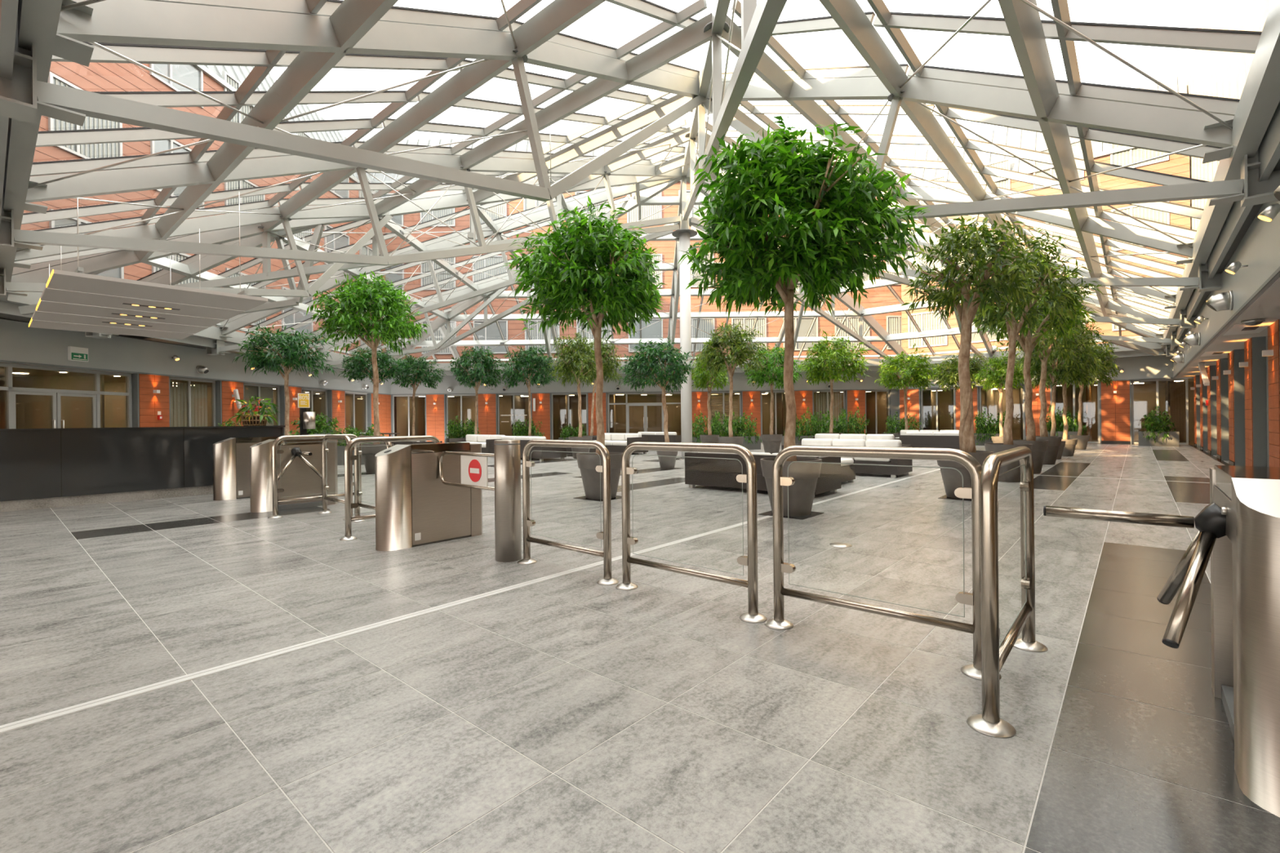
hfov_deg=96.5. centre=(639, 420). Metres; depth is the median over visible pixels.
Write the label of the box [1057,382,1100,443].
window
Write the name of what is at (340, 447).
planter
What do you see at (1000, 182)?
curtain
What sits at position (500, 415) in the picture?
window lettering
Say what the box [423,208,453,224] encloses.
curtain
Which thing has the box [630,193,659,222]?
curtain
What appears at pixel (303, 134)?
curtain
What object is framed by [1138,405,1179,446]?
planter
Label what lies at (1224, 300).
air nozzle
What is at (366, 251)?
curtain
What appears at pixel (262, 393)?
window
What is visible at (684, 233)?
column
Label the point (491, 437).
cushion
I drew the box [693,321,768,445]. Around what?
potted ficus
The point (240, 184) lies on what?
curtain
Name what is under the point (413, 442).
sofa
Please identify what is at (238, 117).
curtain
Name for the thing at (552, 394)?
window
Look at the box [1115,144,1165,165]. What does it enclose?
curtain
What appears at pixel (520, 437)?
cushion
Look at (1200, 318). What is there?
spotlight
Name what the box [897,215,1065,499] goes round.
potted ficus
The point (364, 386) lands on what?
air nozzle
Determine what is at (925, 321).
curtain
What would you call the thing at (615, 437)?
cushion
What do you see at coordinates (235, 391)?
loudspeaker
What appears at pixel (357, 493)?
glass railing
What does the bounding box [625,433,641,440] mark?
cushion
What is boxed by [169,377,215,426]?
window
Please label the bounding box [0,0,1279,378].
ceiling
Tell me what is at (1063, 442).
pot
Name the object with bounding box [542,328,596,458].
potted ficus
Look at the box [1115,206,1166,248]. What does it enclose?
curtain
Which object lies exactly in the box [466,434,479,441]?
cushion
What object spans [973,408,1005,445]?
planter
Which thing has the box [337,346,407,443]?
potted ficus
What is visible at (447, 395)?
window
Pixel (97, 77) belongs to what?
office building
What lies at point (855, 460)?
seat cushion
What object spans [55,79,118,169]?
curtain
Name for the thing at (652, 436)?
sofa
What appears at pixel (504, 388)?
air nozzle
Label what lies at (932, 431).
cushion
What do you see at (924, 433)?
cushion
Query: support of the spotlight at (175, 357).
attached to the wall
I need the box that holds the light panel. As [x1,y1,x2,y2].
[28,191,267,339]
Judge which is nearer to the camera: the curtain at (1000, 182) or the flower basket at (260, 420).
the flower basket at (260, 420)
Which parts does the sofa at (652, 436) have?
backrest, armrest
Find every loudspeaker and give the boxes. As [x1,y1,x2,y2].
[232,389,241,408]
[533,398,535,411]
[1198,362,1209,386]
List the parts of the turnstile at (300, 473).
arm, recessed panel, lid, arm, arm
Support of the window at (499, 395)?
in the wall
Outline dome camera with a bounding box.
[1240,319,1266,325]
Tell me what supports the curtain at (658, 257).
hanging from the office building at (891, 322)
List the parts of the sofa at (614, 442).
armrest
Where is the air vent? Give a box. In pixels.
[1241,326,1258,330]
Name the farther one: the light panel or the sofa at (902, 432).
the sofa at (902, 432)
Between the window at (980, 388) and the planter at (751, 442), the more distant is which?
the window at (980, 388)
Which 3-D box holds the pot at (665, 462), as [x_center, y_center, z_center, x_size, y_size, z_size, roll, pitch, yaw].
[0.670,0.943,13.980,0.540,0.500,0.540,-1,0,0]
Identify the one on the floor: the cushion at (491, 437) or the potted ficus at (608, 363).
the potted ficus at (608, 363)
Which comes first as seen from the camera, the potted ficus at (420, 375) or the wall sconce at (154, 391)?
the wall sconce at (154, 391)
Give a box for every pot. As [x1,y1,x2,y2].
[656,450,677,469]
[1056,440,1065,459]
[1061,439,1077,456]
[1069,435,1089,449]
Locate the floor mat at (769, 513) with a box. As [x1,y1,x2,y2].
[758,511,823,519]
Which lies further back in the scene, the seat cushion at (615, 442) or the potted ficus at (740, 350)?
the seat cushion at (615, 442)
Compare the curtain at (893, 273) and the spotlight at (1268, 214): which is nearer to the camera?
the spotlight at (1268, 214)
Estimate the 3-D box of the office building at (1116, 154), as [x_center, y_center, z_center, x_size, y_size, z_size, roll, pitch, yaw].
[19.595,-8.508,28.329,10.800,11.768,6.320,-1,0,41]
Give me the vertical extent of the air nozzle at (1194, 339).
0.300 m
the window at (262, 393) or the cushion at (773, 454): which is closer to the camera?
the cushion at (773, 454)
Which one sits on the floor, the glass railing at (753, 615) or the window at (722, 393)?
the glass railing at (753, 615)
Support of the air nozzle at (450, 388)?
attached to the wall
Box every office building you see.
[20,61,386,355]
[358,133,921,363]
[900,73,1190,356]
[1186,0,1271,239]
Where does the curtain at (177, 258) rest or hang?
hanging from the office building at (97, 77)
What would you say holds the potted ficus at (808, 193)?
on the floor mat at (769, 513)
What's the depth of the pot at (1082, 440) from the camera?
20.15 m
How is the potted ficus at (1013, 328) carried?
on the floor
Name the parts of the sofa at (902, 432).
armrest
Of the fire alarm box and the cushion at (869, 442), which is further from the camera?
the fire alarm box
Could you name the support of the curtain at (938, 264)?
hanging from the office building at (1116, 154)
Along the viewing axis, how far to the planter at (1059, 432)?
23.58 m
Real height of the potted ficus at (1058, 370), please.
3.907 m
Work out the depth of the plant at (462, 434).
24.77 m
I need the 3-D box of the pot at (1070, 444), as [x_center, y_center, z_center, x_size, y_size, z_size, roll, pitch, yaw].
[12.759,0.817,17.100,0.562,0.500,0.562,-1,0,0]
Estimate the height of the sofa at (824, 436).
0.730 m
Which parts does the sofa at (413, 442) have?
backrest, armrest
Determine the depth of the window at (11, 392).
13.91 m
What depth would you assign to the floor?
2.62 m
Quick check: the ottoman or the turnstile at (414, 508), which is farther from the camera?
the ottoman
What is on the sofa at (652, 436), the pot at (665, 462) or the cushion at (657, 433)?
the cushion at (657, 433)
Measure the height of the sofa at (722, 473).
0.645 m
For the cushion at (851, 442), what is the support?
on the sofa at (893, 471)
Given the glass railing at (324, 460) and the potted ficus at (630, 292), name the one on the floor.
the glass railing at (324, 460)
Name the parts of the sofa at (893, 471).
armrest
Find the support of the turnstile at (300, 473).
on the floor
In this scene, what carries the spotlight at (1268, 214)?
attached to the wall
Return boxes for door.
[607,391,680,433]
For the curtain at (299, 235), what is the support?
hanging from the office building at (97, 77)
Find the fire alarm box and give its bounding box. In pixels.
[157,411,162,419]
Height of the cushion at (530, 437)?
0.268 m
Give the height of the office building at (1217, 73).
15.068 m
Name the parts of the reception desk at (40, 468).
panel, panel, panel, panel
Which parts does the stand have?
post, sign frame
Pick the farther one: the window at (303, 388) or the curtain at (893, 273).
the curtain at (893, 273)
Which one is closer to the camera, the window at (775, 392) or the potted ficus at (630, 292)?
the potted ficus at (630, 292)
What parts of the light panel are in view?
carrier rail, carrier rail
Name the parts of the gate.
sign plate, post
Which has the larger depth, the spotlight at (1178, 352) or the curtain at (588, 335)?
the curtain at (588, 335)
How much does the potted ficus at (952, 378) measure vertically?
3.670 m
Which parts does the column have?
head post, cap plate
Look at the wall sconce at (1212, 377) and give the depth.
15.08 m
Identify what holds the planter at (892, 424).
on the floor
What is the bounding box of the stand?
[297,393,315,435]
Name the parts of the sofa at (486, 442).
armrest, armrest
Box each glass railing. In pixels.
[267,434,361,518]
[318,435,353,519]
[339,435,439,541]
[351,435,391,522]
[517,439,618,585]
[615,441,767,623]
[764,444,1000,680]
[966,445,1048,738]
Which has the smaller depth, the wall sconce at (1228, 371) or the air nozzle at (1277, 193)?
the air nozzle at (1277, 193)
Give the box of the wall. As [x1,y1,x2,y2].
[0,200,1279,466]
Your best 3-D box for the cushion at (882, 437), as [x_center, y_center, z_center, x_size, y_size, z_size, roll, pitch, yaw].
[6.844,0.533,16.277,0.753,0.268,0.195,-1,0,41]
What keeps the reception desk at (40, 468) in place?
on the floor
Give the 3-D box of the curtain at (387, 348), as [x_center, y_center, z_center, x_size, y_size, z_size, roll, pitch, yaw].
[-13.128,-4.289,29.729,1.545,1.570,0.018,-1,0,0]
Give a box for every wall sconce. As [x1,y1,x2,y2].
[153,390,159,393]
[1211,376,1217,379]
[1223,369,1231,374]
[1239,361,1248,367]
[1262,349,1273,356]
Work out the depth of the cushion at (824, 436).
17.19 m
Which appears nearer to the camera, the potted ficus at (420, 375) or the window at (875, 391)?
the potted ficus at (420, 375)
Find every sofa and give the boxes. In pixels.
[384,440,442,444]
[447,434,505,453]
[494,435,566,461]
[591,432,648,453]
[637,431,681,442]
[684,452,840,497]
[781,438,912,477]
[800,433,902,442]
[889,430,959,438]
[899,431,959,449]
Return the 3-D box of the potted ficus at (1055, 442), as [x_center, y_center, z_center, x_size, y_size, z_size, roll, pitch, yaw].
[10.239,-1.185,14.323,2.271,4.558,2.306,-1,0,0]
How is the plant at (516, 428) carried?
on the floor
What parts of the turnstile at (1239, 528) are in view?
arm, arm, arm, lid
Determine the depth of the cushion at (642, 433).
22.71 m
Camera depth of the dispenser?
10.64 m
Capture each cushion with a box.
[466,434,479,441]
[477,434,489,442]
[480,442,485,448]
[489,435,505,439]
[502,435,515,439]
[515,435,528,439]
[528,436,546,439]
[604,432,611,439]
[604,440,617,445]
[611,433,626,440]
[612,440,626,445]
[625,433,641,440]
[637,431,656,435]
[656,431,676,435]
[732,452,771,454]
[771,453,806,456]
[801,438,832,445]
[814,433,839,439]
[832,439,866,446]
[840,434,866,440]
[840,457,853,466]
[853,457,890,462]
[865,439,902,447]
[866,434,894,439]
[900,430,919,435]
[906,431,933,435]
[919,430,938,432]
[933,431,959,435]
[939,430,959,431]
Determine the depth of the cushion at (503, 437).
18.48 m
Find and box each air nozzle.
[195,364,208,373]
[318,378,327,385]
[361,383,368,389]
[447,386,453,391]
[502,386,507,391]
[1171,353,1184,363]
[1182,332,1200,346]
[1205,290,1233,311]
[1273,185,1279,200]
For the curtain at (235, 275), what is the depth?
20.43 m
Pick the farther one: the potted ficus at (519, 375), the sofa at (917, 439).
the potted ficus at (519, 375)
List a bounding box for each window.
[0,362,132,428]
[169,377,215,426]
[244,382,279,426]
[302,387,327,432]
[345,391,367,432]
[392,395,426,441]
[446,394,475,437]
[497,393,531,435]
[551,393,587,439]
[710,391,741,435]
[760,391,784,441]
[813,390,845,432]
[866,390,889,434]
[920,387,955,430]
[978,384,1024,439]
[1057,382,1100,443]
[1131,377,1188,444]
[1266,335,1269,466]
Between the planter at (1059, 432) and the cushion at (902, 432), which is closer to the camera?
the cushion at (902, 432)
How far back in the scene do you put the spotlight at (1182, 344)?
15.59 m
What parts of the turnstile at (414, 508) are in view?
lid, panel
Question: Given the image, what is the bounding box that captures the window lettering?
[500,414,527,424]
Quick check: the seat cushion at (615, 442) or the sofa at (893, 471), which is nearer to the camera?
the sofa at (893, 471)
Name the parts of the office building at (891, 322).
pane, pane, pane, pane, pane, pane, pane, pane, pane, pane, pane, pane, pane, pane, cornice, pane, pane, pane, pane, pane, pane, pane, pane, pane, pane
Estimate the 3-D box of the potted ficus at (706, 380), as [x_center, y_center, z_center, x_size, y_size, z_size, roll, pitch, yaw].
[2.263,-0.667,18.985,1.582,3.687,1.637,-1,0,23]
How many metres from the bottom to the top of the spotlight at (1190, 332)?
0.159 m
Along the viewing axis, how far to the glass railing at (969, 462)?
2.92 m
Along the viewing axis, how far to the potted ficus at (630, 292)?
8.52 m
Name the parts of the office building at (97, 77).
pane, pane, pane, pane, pane, pane, pane, pane, cornice, pane, pane, pane, pane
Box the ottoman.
[840,457,855,482]
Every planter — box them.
[217,418,242,426]
[288,411,342,440]
[334,423,387,465]
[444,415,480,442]
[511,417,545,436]
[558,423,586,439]
[692,410,761,449]
[781,406,869,448]
[881,411,922,434]
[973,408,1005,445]
[1039,404,1087,439]
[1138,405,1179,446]
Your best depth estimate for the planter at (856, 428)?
22.68 m
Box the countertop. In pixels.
[0,425,284,431]
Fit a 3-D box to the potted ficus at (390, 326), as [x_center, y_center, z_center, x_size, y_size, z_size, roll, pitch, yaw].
[-6.553,-1.156,13.731,2.757,4.848,2.573,-1,0,-12]
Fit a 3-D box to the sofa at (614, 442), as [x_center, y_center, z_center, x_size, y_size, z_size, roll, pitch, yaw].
[-0.938,0.845,20.848,2.400,0.730,0.990,-1,0,41]
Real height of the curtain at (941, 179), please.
1.570 m
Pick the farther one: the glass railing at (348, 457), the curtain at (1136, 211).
the curtain at (1136, 211)
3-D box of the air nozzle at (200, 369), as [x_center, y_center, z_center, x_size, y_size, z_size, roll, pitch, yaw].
[-13.539,-1.576,17.718,0.274,0.267,0.260,-1,0,4]
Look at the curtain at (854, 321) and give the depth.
29.74 m
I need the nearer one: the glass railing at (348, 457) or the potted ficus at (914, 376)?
the glass railing at (348, 457)
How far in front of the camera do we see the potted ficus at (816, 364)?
19.32 m
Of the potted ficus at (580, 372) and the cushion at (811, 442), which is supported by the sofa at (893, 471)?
the cushion at (811, 442)
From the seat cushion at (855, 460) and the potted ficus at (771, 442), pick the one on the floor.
the potted ficus at (771, 442)
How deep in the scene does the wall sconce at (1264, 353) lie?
9.01 m
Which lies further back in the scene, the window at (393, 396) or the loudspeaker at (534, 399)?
the window at (393, 396)
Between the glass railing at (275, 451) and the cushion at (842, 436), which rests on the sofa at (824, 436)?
the cushion at (842, 436)
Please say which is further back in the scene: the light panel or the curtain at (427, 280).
the curtain at (427, 280)
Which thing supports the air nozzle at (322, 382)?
attached to the wall
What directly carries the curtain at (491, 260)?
hanging from the office building at (891, 322)
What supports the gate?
on the floor
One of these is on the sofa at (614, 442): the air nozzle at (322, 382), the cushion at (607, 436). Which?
the cushion at (607, 436)
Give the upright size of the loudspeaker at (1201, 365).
0.708 m
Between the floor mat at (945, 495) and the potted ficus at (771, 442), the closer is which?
the floor mat at (945, 495)
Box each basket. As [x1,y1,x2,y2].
[228,395,280,426]
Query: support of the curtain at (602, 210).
hanging from the office building at (891, 322)
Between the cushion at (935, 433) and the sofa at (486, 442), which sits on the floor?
the sofa at (486, 442)
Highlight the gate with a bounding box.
[439,439,521,562]
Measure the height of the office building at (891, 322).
13.168 m
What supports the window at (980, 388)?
in the wall
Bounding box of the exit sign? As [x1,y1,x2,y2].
[67,346,88,361]
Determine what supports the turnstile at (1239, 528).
on the floor
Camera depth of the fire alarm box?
16.36 m
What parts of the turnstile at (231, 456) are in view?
panel, lid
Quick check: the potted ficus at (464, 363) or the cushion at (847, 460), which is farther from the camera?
the potted ficus at (464, 363)
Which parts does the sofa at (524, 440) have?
backrest, armrest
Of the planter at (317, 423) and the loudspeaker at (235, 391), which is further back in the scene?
the loudspeaker at (235, 391)
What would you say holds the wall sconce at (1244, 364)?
attached to the wall
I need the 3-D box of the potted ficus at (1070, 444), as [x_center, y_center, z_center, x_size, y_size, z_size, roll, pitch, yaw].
[12.579,-0.850,17.204,2.041,3.839,1.931,-1,0,42]
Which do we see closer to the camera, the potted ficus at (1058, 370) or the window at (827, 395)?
the potted ficus at (1058, 370)
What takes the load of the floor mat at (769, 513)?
on the floor
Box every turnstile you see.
[213,436,278,500]
[249,439,337,512]
[374,442,482,551]
[1043,465,1279,817]
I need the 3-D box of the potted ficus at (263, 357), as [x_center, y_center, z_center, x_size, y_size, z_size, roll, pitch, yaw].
[-10.386,-0.726,16.483,2.848,4.067,2.505,-1,0,6]
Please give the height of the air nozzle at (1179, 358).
0.300 m
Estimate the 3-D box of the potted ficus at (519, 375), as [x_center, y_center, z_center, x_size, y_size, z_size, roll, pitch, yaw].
[-4.557,-0.935,23.636,2.541,4.365,2.459,-1,0,-9]
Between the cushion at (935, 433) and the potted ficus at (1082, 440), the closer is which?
the cushion at (935, 433)
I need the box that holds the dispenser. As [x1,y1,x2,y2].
[302,412,315,429]
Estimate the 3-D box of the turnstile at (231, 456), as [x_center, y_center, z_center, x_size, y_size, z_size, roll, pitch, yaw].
[-6.611,0.776,9.643,0.828,0.985,1.100,-1,0,41]
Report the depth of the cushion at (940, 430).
20.43 m
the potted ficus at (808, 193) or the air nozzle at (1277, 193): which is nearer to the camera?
the air nozzle at (1277, 193)
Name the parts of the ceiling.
brace rod, brace rod, brace rod, brace rod, brace rod, brace rod, brace rod, brace rod, king post, brace rod, brace rod, king post, king post, brace rod, brace rod, brace rod, brace rod, brace rod, king post, king post, brace rod, brace rod, brace rod, brace rod, brace rod, brace rod, brace rod, brace rod, brace rod, king post, king post, brace rod, brace rod, king post, brace rod, brace rod, king post, brace rod, brace rod, brace rod, king post, king post, brace rod, king post, brace rod, brace rod, brace rod, brace rod, node plate, brace rod, brace rod, brace rod, king post, king post, king post, sensor rod, king post, king post, brace rod, brace rod, king post, brace rod, brace rod, brace rod, brace rod, brace rod, king post, king post, king post, king post, king post, brace rod, king post, brace rod, brace rod, node plate, king post, brace rod, brace rod, king post, king post, king post, brace rod, king post, brace rod, king post, king post, node plate, king post, brace rod, brace rod, brace rod, brace rod, king post, brace rod, brace rod, brace rod, brace rod, brace rod, brace rod, brace rod, brace rod, brace rod, brace rod, brace rod, brace rod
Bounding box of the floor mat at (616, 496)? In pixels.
[573,495,621,501]
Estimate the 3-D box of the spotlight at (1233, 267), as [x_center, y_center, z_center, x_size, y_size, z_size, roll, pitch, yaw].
[7.788,-1.992,7.456,0.208,0.159,0.120,-1,0,41]
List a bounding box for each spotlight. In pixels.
[172,355,179,360]
[1174,350,1183,355]
[1178,342,1186,347]
[1185,330,1194,336]
[1194,315,1208,324]
[1224,261,1248,274]
[1257,203,1279,222]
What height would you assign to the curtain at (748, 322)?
1.570 m
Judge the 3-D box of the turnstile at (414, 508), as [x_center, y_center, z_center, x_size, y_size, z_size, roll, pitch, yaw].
[-2.322,0.732,5.965,0.828,0.985,1.100,-1,0,41]
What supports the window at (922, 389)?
in the wall
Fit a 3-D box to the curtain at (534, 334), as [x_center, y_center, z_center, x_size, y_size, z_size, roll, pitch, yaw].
[-5.058,-4.373,29.729,1.545,1.570,0.018,-1,0,0]
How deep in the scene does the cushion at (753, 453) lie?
9.34 m
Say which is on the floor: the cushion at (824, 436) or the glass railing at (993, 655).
the glass railing at (993, 655)
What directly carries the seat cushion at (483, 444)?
on the sofa at (486, 442)
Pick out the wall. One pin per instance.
(151, 365)
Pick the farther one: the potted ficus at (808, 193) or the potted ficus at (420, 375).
the potted ficus at (420, 375)
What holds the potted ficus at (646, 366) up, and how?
on the floor
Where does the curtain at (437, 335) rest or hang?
hanging from the office building at (891, 322)
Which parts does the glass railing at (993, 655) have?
frame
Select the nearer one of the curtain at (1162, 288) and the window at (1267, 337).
the window at (1267, 337)
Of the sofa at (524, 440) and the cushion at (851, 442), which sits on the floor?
the sofa at (524, 440)
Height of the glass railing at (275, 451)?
1.050 m
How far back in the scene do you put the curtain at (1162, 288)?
23.39 m
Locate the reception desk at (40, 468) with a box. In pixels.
[0,425,284,511]
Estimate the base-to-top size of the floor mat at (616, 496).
0.007 m
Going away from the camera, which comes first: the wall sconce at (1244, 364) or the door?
the wall sconce at (1244, 364)
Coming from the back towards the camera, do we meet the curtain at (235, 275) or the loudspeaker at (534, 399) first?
the loudspeaker at (534, 399)
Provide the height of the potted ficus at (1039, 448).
4.715 m
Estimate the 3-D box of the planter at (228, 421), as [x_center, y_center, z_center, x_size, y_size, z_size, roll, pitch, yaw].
[-12.306,0.619,17.188,0.853,1.418,1.203,-1,0,4]
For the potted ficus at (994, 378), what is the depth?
19.90 m
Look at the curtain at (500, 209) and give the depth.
29.73 m
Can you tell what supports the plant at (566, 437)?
on the floor
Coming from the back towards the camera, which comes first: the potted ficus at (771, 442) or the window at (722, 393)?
the window at (722, 393)
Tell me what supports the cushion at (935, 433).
on the sofa at (917, 439)
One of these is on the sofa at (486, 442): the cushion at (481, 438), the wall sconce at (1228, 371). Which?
the cushion at (481, 438)
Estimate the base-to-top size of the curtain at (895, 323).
1.570 m
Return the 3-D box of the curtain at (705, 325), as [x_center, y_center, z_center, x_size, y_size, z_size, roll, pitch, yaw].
[3.011,-4.457,29.729,1.545,1.570,0.018,-1,0,0]
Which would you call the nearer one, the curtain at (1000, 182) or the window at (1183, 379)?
the window at (1183, 379)
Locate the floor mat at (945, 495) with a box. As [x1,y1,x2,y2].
[937,494,971,501]
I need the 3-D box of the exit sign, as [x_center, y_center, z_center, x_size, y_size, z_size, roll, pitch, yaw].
[-13.905,-1.635,14.135,0.076,0.340,0.420,-1,0,4]
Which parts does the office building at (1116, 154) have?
pane, pane, pane, pane, pane, cornice, pane, pane, pane, pane, pane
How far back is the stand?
10.70 m
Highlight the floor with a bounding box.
[0,442,1279,852]
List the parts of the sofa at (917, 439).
backrest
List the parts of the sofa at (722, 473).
backrest, armrest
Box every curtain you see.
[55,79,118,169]
[156,254,201,284]
[226,75,252,122]
[228,180,262,213]
[229,274,263,324]
[283,118,306,155]
[284,229,310,250]
[361,246,378,274]
[386,340,403,351]
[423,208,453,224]
[423,257,453,288]
[424,322,454,352]
[475,257,505,280]
[479,203,504,223]
[528,321,557,351]
[577,192,608,217]
[579,320,608,349]
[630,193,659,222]
[648,255,660,285]
[691,319,712,350]
[734,319,764,349]
[837,317,867,348]
[888,253,901,275]
[888,317,902,346]
[911,251,942,269]
[911,312,945,346]
[917,177,943,204]
[972,160,1008,194]
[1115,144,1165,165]
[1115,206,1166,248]
[1116,288,1167,328]
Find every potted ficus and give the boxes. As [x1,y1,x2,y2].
[231,324,337,435]
[306,270,429,473]
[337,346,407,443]
[391,353,446,441]
[448,346,505,434]
[498,344,558,436]
[502,195,666,499]
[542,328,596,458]
[582,337,623,436]
[617,335,697,469]
[677,115,933,516]
[691,349,729,443]
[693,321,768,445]
[741,344,804,453]
[795,328,872,434]
[874,342,946,430]
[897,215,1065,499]
[928,352,987,441]
[956,250,1097,473]
[972,227,1105,482]
[972,347,1024,443]
[991,289,1111,464]
[1014,323,1103,459]
[1019,336,1098,456]
[1066,339,1119,449]
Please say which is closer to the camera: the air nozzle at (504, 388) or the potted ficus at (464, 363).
the potted ficus at (464, 363)
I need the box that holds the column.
[671,176,697,460]
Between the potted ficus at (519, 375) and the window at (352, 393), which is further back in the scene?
the window at (352, 393)
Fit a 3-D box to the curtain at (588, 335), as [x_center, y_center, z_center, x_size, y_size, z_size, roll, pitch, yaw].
[-2.368,-4.401,29.729,1.545,1.570,0.018,-1,0,0]
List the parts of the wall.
terracotta panel, terracotta panel, terracotta panel, terracotta panel, terracotta panel, terracotta panel, terracotta panel, terracotta panel, terracotta panel, terracotta panel, terracotta panel, terracotta panel, terracotta panel, terracotta panel, terracotta panel, terracotta panel, terracotta panel, terracotta panel, terracotta panel, terracotta panel, terracotta panel, terracotta panel, terracotta panel, terracotta panel, terracotta panel, terracotta panel, terracotta panel, terracotta panel, terracotta panel, terracotta panel, terracotta panel, terracotta panel, terracotta panel, terracotta panel, terracotta panel, terracotta panel, terracotta panel, terracotta panel, terracotta panel, terracotta panel, terracotta panel, terracotta panel, terracotta panel, terracotta panel, terracotta panel, terracotta panel, terracotta panel, terracotta panel, terracotta panel, terracotta panel, terracotta panel, terracotta panel, terracotta panel, terracotta panel, terracotta panel, terracotta panel, terracotta panel, terracotta panel, terracotta panel, corner post, terracotta panel, terracotta panel, terracotta panel, terracotta panel, terracotta panel, terracotta panel, terracotta panel, terracotta panel, terracotta panel, terracotta panel, terracotta panel, terracotta panel, terracotta panel, terracotta panel, terracotta panel, terracotta panel, terracotta panel, terracotta panel, terracotta panel, terracotta panel, terracotta panel, terracotta panel, terracotta panel, terracotta panel, terracotta panel, terracotta panel, terracotta panel, terracotta panel, terracotta panel, terracotta panel, terracotta panel, terracotta panel, terracotta panel, terracotta panel, terracotta panel, terracotta panel, terracotta panel, terracotta panel, terracotta panel, terracotta panel, terracotta panel, terracotta panel, terracotta panel, terracotta panel, terracotta panel, terracotta panel, terracotta panel, terracotta panel, terracotta panel, terracotta panel, terracotta panel, terracotta panel, terracotta panel, terracotta panel, terracotta panel, terracotta panel, terracotta panel, terracotta panel, terracotta panel, terracotta panel, terracotta panel, terracotta panel, terracotta panel, terracotta panel, terracotta panel, terracotta panel, terracotta panel, terracotta panel, terracotta panel, terracotta panel, terracotta panel, terracotta panel, terracotta panel, terracotta panel, terracotta panel, terracotta panel, terracotta panel, terracotta panel, terracotta panel, terracotta panel, terracotta panel, terracotta panel, terracotta panel, terracotta panel, terracotta panel, terracotta panel, terracotta panel, terracotta panel, terracotta panel, terracotta panel, terracotta panel, terracotta panel, terracotta panel, terracotta panel, terracotta panel, terracotta panel, terracotta panel, terracotta panel, terracotta panel, terracotta panel, terracotta panel, terracotta panel, terracotta panel, terracotta panel, terracotta panel, terracotta panel, terracotta panel, terracotta panel, terracotta panel, terracotta panel, terracotta panel, terracotta panel, terracotta panel, terracotta panel, terracotta panel, terracotta panel, terracotta panel, terracotta panel, terracotta panel, terracotta panel, terracotta panel, terracotta panel, terracotta panel, terracotta panel, corner post, terracotta panel, terracotta panel, terracotta panel, terracotta panel, terracotta panel, terracotta panel, terracotta panel, terracotta panel, terracotta panel, terracotta panel, terracotta panel, terracotta panel, terracotta panel, terracotta panel, terracotta panel, terracotta panel, terracotta panel, terracotta panel, terracotta panel, terracotta panel, terracotta panel, terracotta panel, terracotta panel, terracotta panel, terracotta panel, terracotta panel, terracotta panel, terracotta panel, terracotta panel, terracotta panel, terracotta panel, terracotta panel, terracotta panel, terracotta panel, terracotta panel, terracotta panel, terracotta panel, terracotta panel, terracotta panel, terracotta panel, terracotta panel, terracotta panel, terracotta panel, terracotta panel, terracotta panel, terracotta panel, terracotta panel, terracotta panel, terracotta panel, terracotta panel, terracotta panel, terracotta panel, terracotta panel, ceiling panel, terracotta panel, terracotta panel, terracotta panel, terracotta panel, terracotta panel, terracotta panel, terracotta panel, terracotta panel, terracotta panel, terracotta panel, terracotta panel, terracotta panel, terracotta panel, terracotta panel, terracotta panel, terracotta panel, terracotta panel, terracotta panel, terracotta panel, terracotta panel, terracotta panel, terracotta panel, terracotta panel, terracotta panel, terracotta panel, terracotta panel, terracotta panel, terracotta panel, terracotta panel, terracotta panel, terracotta panel, terracotta panel, terracotta panel, terracotta panel, terracotta panel, terracotta panel, ceiling panel, terracotta panel, terracotta panel, terracotta panel, terracotta panel, terracotta panel, terracotta panel, terracotta panel, terracotta panel, terracotta panel, terracotta panel, terracotta panel, terracotta panel, terracotta panel, terracotta panel, terracotta panel, terracotta panel, terracotta panel, terracotta panel, terracotta panel, terracotta panel, terracotta panel, terracotta panel, terracotta panel, terracotta panel, terracotta panel, terracotta panel, terracotta panel, terracotta panel, terracotta panel, terracotta panel, terracotta panel, terracotta panel, terracotta panel, terracotta panel, terracotta panel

